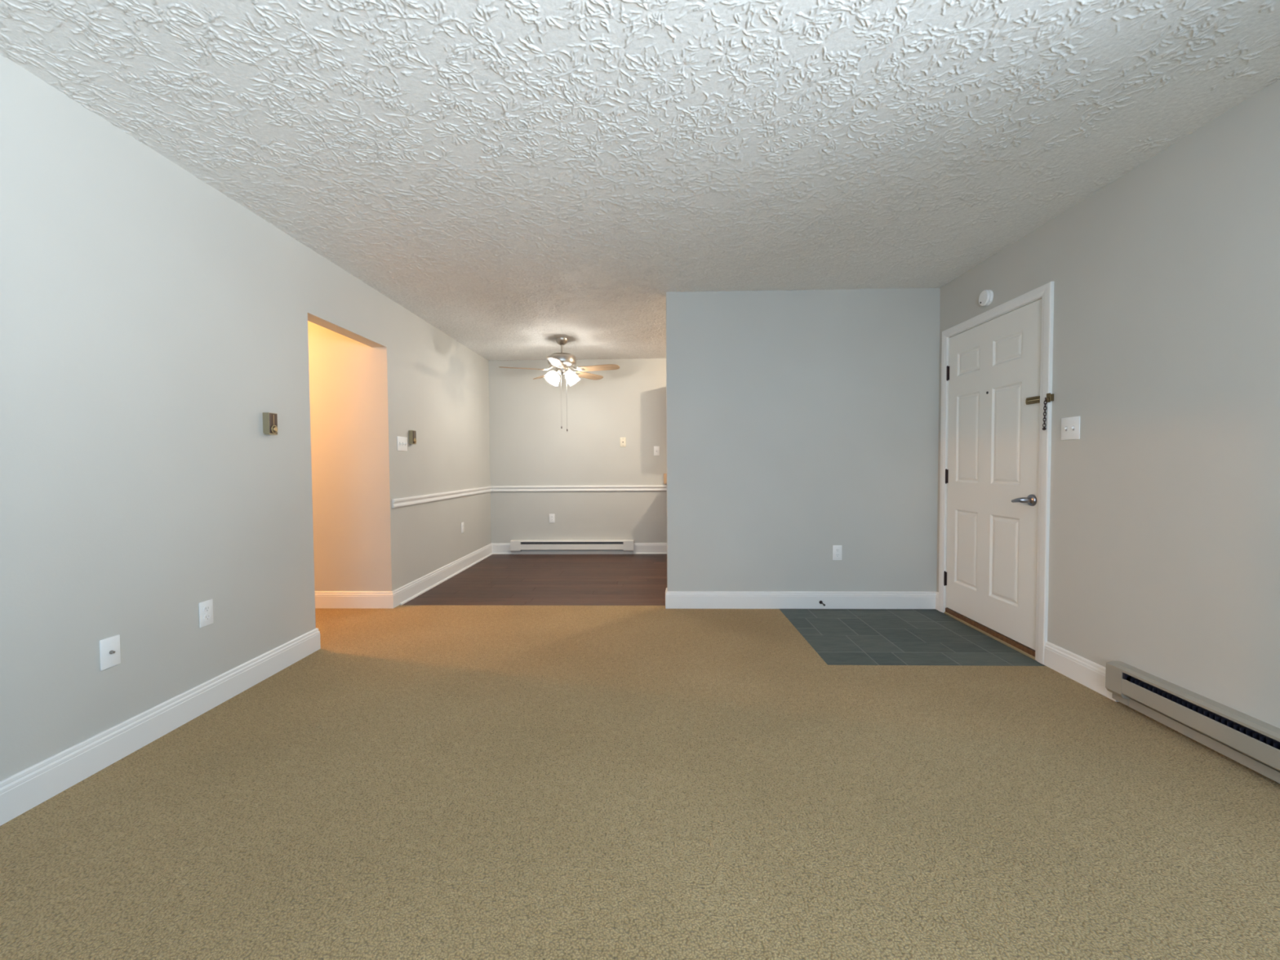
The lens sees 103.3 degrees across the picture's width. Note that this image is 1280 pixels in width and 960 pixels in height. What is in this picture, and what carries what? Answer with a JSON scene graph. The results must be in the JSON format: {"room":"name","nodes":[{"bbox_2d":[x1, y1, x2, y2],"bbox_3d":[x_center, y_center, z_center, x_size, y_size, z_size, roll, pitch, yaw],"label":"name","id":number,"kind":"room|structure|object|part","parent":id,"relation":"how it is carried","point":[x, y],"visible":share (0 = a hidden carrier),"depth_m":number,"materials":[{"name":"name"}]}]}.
{"room":"empty living room","nodes":[
{"label":"empty living room","id":0,"kind":"room"},
{"bbox_2d":[0,53,491,781],"bbox_3d":[-2.074,-0.149,2.033,0.116,2.440,8.991,0,2,2],"label":"wall","id":1,"kind":"structure","parent":0,"point":[151,320],"depth_m":2.11,"materials":[{"name":"beige paint"}]},
{"bbox_2d":[99,634,120,671],"bbox_3d":[-2.006,0.654,1.924,0.018,0.115,0.070,0,2,2],"label":"plate","id":2,"kind":"object","parent":1,"relation":"attached to","point":[109,647],"visible":1,"depth_m":1.92,"materials":[{"name":"white plastic"}]},
{"bbox_2d":[0,627,320,826],"bbox_3d":[-3.461,1.063,0.441,2.846,0.132,5.428,0,2,2],"label":"baseboard","id":3,"kind":"structure","parent":1,"relation":"attached to","point":[20,793],"depth_m":2.00,"materials":[{"name":"white paint"}]},
{"bbox_2d":[198,599,213,627],"bbox_3d":[-2.000,0.615,2.337,0.009,0.115,0.070,0,2,2],"label":"wall outlet","id":4,"kind":"object","parent":1,"relation":"attached to","point":[206,608],"visible":1,"depth_m":2.33,"materials":[{"name":"white plastic"}]},
{"bbox_2d":[203,605,210,612],"bbox_3d":[-1.997,0.595,2.336,0.002,0.028,0.034,0,2,2],"label":"receptacle","id":5,"kind":"object","parent":4,"relation":"attached to","point":[206,608],"depth_m":2.33,"materials":[{"name":"grey plastic"}]},
{"bbox_2d":[204,613,210,621],"bbox_3d":[-1.997,0.634,2.337,0.002,0.028,0.034,0,2,2],"label":"receptacle","id":6,"kind":"object","parent":4,"relation":"attached to","point":[206,616],"depth_m":2.34,"materials":[{"name":"grey plastic"}]},
{"bbox_2d":[262,412,277,435],"bbox_3d":[-1.975,-0.301,2.714,0.047,0.116,0.060,0,2,2],"label":"thermostat","id":7,"kind":"object","parent":1,"relation":"attached to","point":[269,420],"visible":1,"depth_m":2.69,"materials":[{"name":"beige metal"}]},
{"bbox_3d":[-1.964,-0.303,2.714,0.003,0.106,0.054,0,2,2],"label":"panel","id":8,"kind":"part","parent":7,"relation":"part of","materials":[{"name":"beige plastic"}]},
{"bbox_3d":[-1.957,-0.272,2.715,0.011,0.025,0.025,0,2,2],"label":"dial knob","id":9,"kind":"part","parent":7,"relation":"part of","materials":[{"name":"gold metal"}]},
{"bbox_2d":[396,435,407,451],"bbox_3d":[-1.949,-0.297,4.169,0.019,0.117,0.162,0,2,2],"label":"light switch","id":10,"kind":"object","parent":1,"relation":"attached to","point":[402,442],"visible":1,"depth_m":4.16,"materials":[{"name":"white plastic"}]},
{"bbox_2d":[408,430,416,444],"bbox_3d":[-1.932,-0.363,4.315,0.047,0.116,0.060,0,2,2],"label":"thermostat","id":11,"kind":"object","parent":1,"relation":"attached to","point":[412,433],"visible":1,"depth_m":4.29,"materials":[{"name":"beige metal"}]},
{"bbox_3d":[-1.921,-0.365,4.314,0.003,0.106,0.054,0,2,2],"label":"panel","id":12,"kind":"part","parent":11,"relation":"part of","materials":[{"name":"beige plastic"}]},
{"bbox_2d":[461,522,463,533],"bbox_3d":[-1.915,0.515,5.472,0.009,0.115,0.070,0,2,2],"label":"wall outlet","id":13,"kind":"object","parent":1,"relation":"attached to","point":[462,523],"visible":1,"depth_m":5.46,"materials":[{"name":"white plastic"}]},
{"bbox_2d":[391,484,666,507],"bbox_3d":[-0.786,0.144,5.182,2.285,0.070,2.414,0,2,2],"label":"trim","id":14,"kind":"structure","parent":1,"relation":"attached to","point":[400,502],"depth_m":6.35,"materials":[{"name":"white paint"}]},
{"bbox_2d":[400,552,666,604],"bbox_3d":[-0.785,0.961,5.229,2.244,0.017,2.339,0,2,2],"label":"trim","id":15,"kind":"structure","parent":1,"relation":"attached to","point":[491,553],"depth_m":5.29,"materials":[{"name":"white paint"}]},
{"bbox_2d":[307,320,377,591],"bbox_3d":[-3.435,-0.203,4.062,2.714,2.440,0.116,0,2,2],"label":"wall","id":16,"kind":"structure","parent":0,"point":[340,366],"depth_m":3.98,"materials":[{"name":"beige paint"}]},
{"bbox_2d":[488,358,666,542],"bbox_3d":[0.222,-0.297,6.407,4.238,2.440,0.116,0,2,2],"label":"wall","id":17,"kind":"structure","parent":0,"point":[529,446],"depth_m":6.37,"materials":[{"name":"beige paint"}]},
{"bbox_2d":[549,513,555,523],"bbox_3d":[-1.114,0.485,6.405,0.070,0.115,0.009,0,2,2],"label":"wall outlet","id":18,"kind":"object","parent":17,"relation":"attached to","point":[552,520],"visible":1,"depth_m":6.40,"materials":[{"name":"white plastic"}]},
{"bbox_2d":[510,539,633,554],"bbox_3d":[-0.854,0.847,6.379,1.550,0.177,0.069,0,2,2],"label":"baseboard heater","id":19,"kind":"object","parent":17,"relation":"attached to","point":[517,546],"visible":1,"depth_m":6.36,"materials":[{"name":"white metal"}]},
{"bbox_2d":[520,539,623,542],"bbox_3d":[-0.854,0.767,6.377,1.294,0.016,0.068,0,2,2],"label":"vent","id":20,"kind":"object","parent":19,"relation":"attached to","point":[521,540],"depth_m":6.36,"materials":[{"name":"white metal"}]},
{"bbox_2d":[620,437,626,446],"bbox_3d":[-0.214,-0.475,6.349,0.072,0.119,0.013,0,2,2],"label":"plate","id":21,"kind":"object","parent":17,"relation":"attached to","point":[623,440],"visible":1,"depth_m":6.35,"materials":[{"name":"beige plastic"}]},
{"bbox_2d":[633,542,666,552],"bbox_3d":[0.144,0.859,6.379,0.448,0.132,0.016,0,2,2],"label":"baseboard","id":22,"kind":"structure","parent":17,"relation":"attached to","point":[637,547],"depth_m":6.37,"materials":[{"name":"white paint"}]},
{"bbox_2d":[653,446,659,455],"bbox_3d":[0.208,-0.365,6.338,0.070,0.117,0.019,0,2,2],"label":"light switch","id":23,"kind":"object","parent":17,"relation":"attached to","point":[656,449],"visible":1,"depth_m":6.34,"materials":[{"name":"white plastic"}]},
{"bbox_2d":[0,554,1279,959],"bbox_3d":[-1.305,1.117,2.051,7.300,0.100,8.991,0,2,2],"label":"floor","id":24,"kind":"structure","parent":0,"point":[519,757],"depth_m":1.65,"materials":[{"name":"brown carpet"}]},
{"bbox_3d":[1.343,0.495,6.019,1.923,0.876,0.645,0,2,2],"label":"base cabinet","id":25,"kind":"object","parent":24,"relation":"on","visible":0},
{"bbox_2d":[663,473,666,484],"bbox_3d":[1.310,-0.009,6.011,2.044,0.133,0.635,0,2,2],"label":"countertop","id":26,"kind":"structure","parent":25,"relation":"on","point":[664,474],"depth_m":6.33,"materials":[{"name":"beige laminate"}]},
{"bbox_2d":[0,0,1279,360],"bbox_3d":[-1.320,-1.422,1.973,7.300,0.100,8.991,0,2,2],"label":"ceiling","id":27,"kind":"structure","parent":0,"point":[517,177],"depth_m":1.96,"materials":[{"name":"white paint"}]},
{"bbox_2d":[498,337,619,431],"bbox_3d":[-0.809,-0.991,5.260,1.219,0.970,1.177,0,2,2],"label":"ceiling fan","id":28,"kind":"object","parent":27,"relation":"hanging from","point":[562,362],"visible":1,"depth_m":5.23,"materials":[{"name":"silver metal"}]},
{"bbox_3d":[-1.208,-1.141,5.173,0.448,0.006,0.132,-1,14,-18],"label":"blade","id":29,"kind":"part","parent":28,"relation":"part of","materials":[{"name":"brown wood"}]},
{"bbox_3d":[-1.061,-1.156,5.637,0.132,0.006,0.448,-17,11,-35],"label":"blade","id":30,"kind":"part","parent":28,"relation":"part of","materials":[{"name":"brown wood"}]},
{"bbox_2d":[549,368,557,378],"bbox_3d":[-0.923,-1.074,5.234,0.144,0.164,0.134,0,2,2],"label":"bulb","id":31,"kind":"object","parent":28,"relation":"attached to","point":[552,375],"depth_m":5.24,"materials":[{"name":"glass"}]},
{"bbox_2d":[551,373,559,381],"bbox_3d":[-0.918,-1.078,5.387,0.143,0.164,0.134,0,2,2],"label":"bulb","id":32,"kind":"object","parent":28,"relation":"attached to","point":[555,378],"depth_m":5.35,"materials":[{"name":"glass"}]},
{"bbox_3d":[-0.812,-1.135,4.890,0.132,0.006,0.448,12,2,-1],"label":"blade","id":33,"kind":"part","parent":28,"relation":"part of","materials":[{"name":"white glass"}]},
{"bbox_3d":[-0.818,-0.846,5.266,0.004,0.570,0.008,0,2,23],"label":"pull chain","id":34,"kind":"part","parent":28,"relation":"part of","materials":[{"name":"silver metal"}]},
{"bbox_3d":[-0.772,-0.834,5.281,0.025,0.598,0.004,0,2,12],"label":"pull chain","id":35,"kind":"part","parent":28,"relation":"part of","materials":[{"name":"silver metal"}]},
{"bbox_2d":[564,368,573,378],"bbox_3d":[-0.710,-1.075,5.229,0.144,0.164,0.134,0,2,2],"label":"bulb","id":36,"kind":"object","parent":28,"relation":"attached to","point":[570,375],"depth_m":5.24,"materials":[{"name":"glass"}]},
{"bbox_3d":[-0.574,-1.159,5.641,0.132,0.006,0.448,-14,-7,35],"label":"blade","id":37,"kind":"part","parent":28,"relation":"part of","materials":[{"name":"brown wood"}]},
{"bbox_3d":[-0.420,-1.146,5.179,0.448,0.006,0.132,0,-11,18],"label":"blade","id":38,"kind":"part","parent":28,"relation":"part of","materials":[{"name":"brown wood"}]},
{"bbox_2d":[666,288,940,591],"bbox_3d":[1.242,-0.227,3.945,2.065,2.440,0.116,0,2,2],"label":"wall partition","id":39,"kind":"structure","parent":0,"point":[800,424],"depth_m":3.88,"materials":[{"name":"beige paint"}]},
{"bbox_2d":[665,587,938,610],"bbox_3d":[1.240,0.927,3.952,2.084,0.132,0.132,0,2,3],"label":"baseboard","id":40,"kind":"structure","parent":39,"relation":"attached to","point":[673,599],"depth_m":3.91,"materials":[{"name":"white paint"}]},
{"bbox_2d":[832,545,841,559],"bbox_3d":[1.519,0.560,3.899,0.070,0.115,0.009,0,2,2],"label":"wall outlet","id":41,"kind":"object","parent":39,"relation":"attached to","point":[837,549],"visible":1,"depth_m":3.90,"materials":[{"name":"white plastic"}]},
{"bbox_2d":[936,79,1279,774],"bbox_3d":[2.278,-0.171,1.914,0.116,2.440,8.991,0,2,2],"label":"wall","id":42,"kind":"structure","parent":0,"point":[1164,535],"depth_m":2.10,"materials":[{"name":"beige paint"}]},
{"bbox_2d":[978,289,993,306],"bbox_3d":[2.233,-1.177,3.276,0.038,0.100,0.100,0,2,2],"label":"disc","id":43,"kind":"object","parent":42,"relation":"attached to","point":[985,298],"visible":1,"depth_m":3.25,"materials":[{"name":"white plastic"}]},
{"bbox_2d":[938,281,1053,664],"bbox_3d":[2.282,-0.038,3.280,0.184,2.103,1.055,0,2,2],"label":"door","id":44,"kind":"structure","parent":42,"relation":"in","point":[997,397],"depth_m":3.18,"materials":[{"name":"white paint"}]},
{"bbox_3d":[2.276,0.478,3.534,0.010,0.532,0.252,0,2,2],"label":"panel","id":45,"kind":"part","parent":44,"relation":"part of","materials":[{"name":"white paint"}]},
{"bbox_3d":[2.272,-0.290,3.511,0.010,0.614,0.252,0,2,2],"label":"panel","id":46,"kind":"part","parent":44,"relation":"part of","materials":[{"name":"white paint"}]},
{"bbox_3d":[2.268,-0.817,3.494,0.010,0.165,0.252,0,2,2],"label":"panel","id":47,"kind":"part","parent":44,"relation":"part of","materials":[{"name":"white paint"}]},
{"bbox_3d":[2.322,0.989,3.327,0.116,0.046,0.905,0,2,2],"label":"sill","id":48,"kind":"part","parent":44,"relation":"part of","materials":[{"name":"brown wood"}]},
{"bbox_3d":[2.266,0.490,3.150,0.010,0.532,0.263,0,2,2],"label":"panel","id":49,"kind":"part","parent":44,"relation":"part of","materials":[{"name":"white paint"}]},
{"bbox_3d":[2.261,-0.278,3.127,0.010,0.614,0.263,0,2,2],"label":"panel","id":50,"kind":"part","parent":44,"relation":"part of","materials":[{"name":"white paint"}]},
{"bbox_3d":[2.258,-0.805,3.110,0.010,0.165,0.263,0,2,2],"label":"panel","id":51,"kind":"part","parent":44,"relation":"part of","materials":[{"name":"white paint"}]},
{"bbox_3d":[2.212,0.117,2.945,0.060,0.036,0.106,0,2,2],"label":"lever","id":52,"kind":"part","parent":44,"relation":"part of","materials":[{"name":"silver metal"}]},
{"bbox_3d":[2.228,-0.447,2.755,0.028,0.049,0.028,0,2,2],"label":"chain plate","id":53,"kind":"part","parent":44,"relation":"part of","materials":[{"name":"gold metal"}]},
{"bbox_2d":[1061,416,1079,439],"bbox_3d":[2.229,-0.268,2.632,0.019,0.117,0.116,0,2,2],"label":"light switch","id":54,"kind":"object","parent":42,"relation":"attached to","point":[1070,426],"visible":1,"depth_m":2.63,"materials":[{"name":"white plastic"}]},
{"bbox_2d":[1044,641,1119,702],"bbox_3d":[2.236,0.963,2.580,0.016,0.132,0.434,0,2,2],"label":"baseboard","id":55,"kind":"structure","parent":42,"relation":"attached to","point":[1089,673],"depth_m":2.58,"materials":[{"name":"white paint"}]},
{"bbox_2d":[1105,661,1279,783],"bbox_3d":[2.176,0.962,1.370,0.069,0.174,1.980,0,2,2],"label":"baseboard heater","id":56,"kind":"object","parent":42,"relation":"attached to","point":[1251,742],"visible":1,"depth_m":1.97,"materials":[{"name":"beige metal"}]},
{"bbox_2d":[1121,668,1279,742],"bbox_3d":[2.176,0.883,1.368,0.068,0.016,1.820,0,2,2],"label":"vent","id":57,"kind":"object","parent":56,"relation":"attached to","point":[1268,731],"depth_m":1.95,"materials":[{"name":"black metal"}]},
{"bbox_3d":[-3.507,-0.187,3.555,2.830,2.440,1.134,0,2,2],"label":"wall","id":58,"kind":"structure","parent":0,"visible":0},
{"bbox_2d":[315,542,511,608],"bbox_3d":[-3.204,0.913,5.248,3.100,0.132,2.461,0,2,2],"label":"baseboard","id":59,"kind":"structure","parent":58,"relation":"attached to","point":[323,599],"depth_m":4.07,"materials":[{"name":"white paint"}]}
]}

